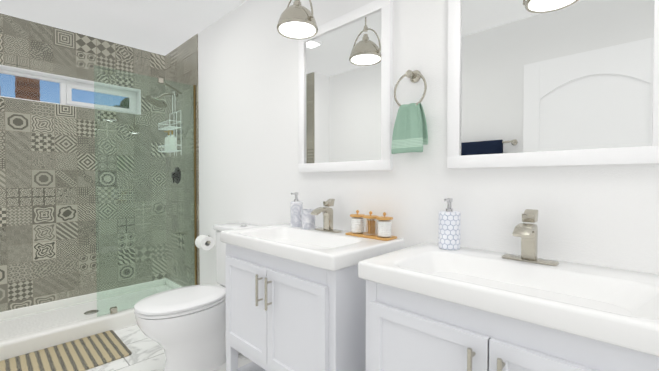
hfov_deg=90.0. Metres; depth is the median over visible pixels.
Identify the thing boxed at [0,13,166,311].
tiled wall
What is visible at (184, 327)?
toilet
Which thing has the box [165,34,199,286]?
tiled wall
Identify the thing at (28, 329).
shower
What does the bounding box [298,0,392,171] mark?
mirror
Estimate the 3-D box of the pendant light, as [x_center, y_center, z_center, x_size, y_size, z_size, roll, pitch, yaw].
[-0.152,-1.017,1.558,0.216,0.590,0.194,1,1,44]
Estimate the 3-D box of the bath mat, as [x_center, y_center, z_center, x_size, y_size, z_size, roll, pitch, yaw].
[-1.719,1.085,1.999,0.485,0.010,0.800,1,1,44]
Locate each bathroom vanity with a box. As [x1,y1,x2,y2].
[220,192,404,370]
[358,198,658,370]
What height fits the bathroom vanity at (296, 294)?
1.054 m
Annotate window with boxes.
[0,65,140,114]
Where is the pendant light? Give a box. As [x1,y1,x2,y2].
[277,0,317,39]
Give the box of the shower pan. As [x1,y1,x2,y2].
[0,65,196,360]
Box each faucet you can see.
[311,199,341,232]
[502,209,558,265]
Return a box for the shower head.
[144,92,177,107]
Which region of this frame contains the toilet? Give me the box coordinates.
[134,222,259,370]
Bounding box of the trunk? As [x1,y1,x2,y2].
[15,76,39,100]
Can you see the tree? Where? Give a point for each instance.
(121, 105)
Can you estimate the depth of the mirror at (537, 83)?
1.08 m
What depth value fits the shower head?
3.08 m
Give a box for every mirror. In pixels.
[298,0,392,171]
[447,0,658,168]
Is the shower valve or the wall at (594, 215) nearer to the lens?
the wall at (594, 215)
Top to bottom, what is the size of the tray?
0.118 m
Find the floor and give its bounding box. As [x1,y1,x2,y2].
[85,324,252,370]
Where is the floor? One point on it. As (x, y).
(148, 354)
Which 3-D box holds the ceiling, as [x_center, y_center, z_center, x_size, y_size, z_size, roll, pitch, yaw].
[-0.669,-1.337,1.258,4.720,0.060,1.900,1,1,44]
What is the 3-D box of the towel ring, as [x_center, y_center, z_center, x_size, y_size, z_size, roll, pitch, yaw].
[0.350,-0.321,1.420,0.158,0.367,0.082,1,1,44]
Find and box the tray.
[345,210,396,240]
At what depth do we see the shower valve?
3.19 m
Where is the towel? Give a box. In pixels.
[391,103,427,153]
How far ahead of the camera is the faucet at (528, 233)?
1.06 m
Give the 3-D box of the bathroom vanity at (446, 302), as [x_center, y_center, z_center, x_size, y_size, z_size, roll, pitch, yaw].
[0.537,0.581,0.962,0.810,1.054,0.502,1,1,44]
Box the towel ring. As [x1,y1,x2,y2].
[391,70,427,153]
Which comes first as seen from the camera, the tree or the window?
the window
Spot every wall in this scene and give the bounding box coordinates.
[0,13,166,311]
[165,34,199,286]
[198,0,658,284]
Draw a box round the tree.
[114,98,128,108]
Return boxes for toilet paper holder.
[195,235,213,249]
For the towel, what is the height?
0.219 m
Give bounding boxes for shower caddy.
[158,92,180,155]
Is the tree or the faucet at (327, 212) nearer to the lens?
the faucet at (327, 212)
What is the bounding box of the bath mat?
[0,330,131,370]
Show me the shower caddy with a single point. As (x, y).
(173, 140)
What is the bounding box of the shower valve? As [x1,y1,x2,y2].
[171,167,180,183]
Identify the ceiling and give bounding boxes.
[0,0,246,55]

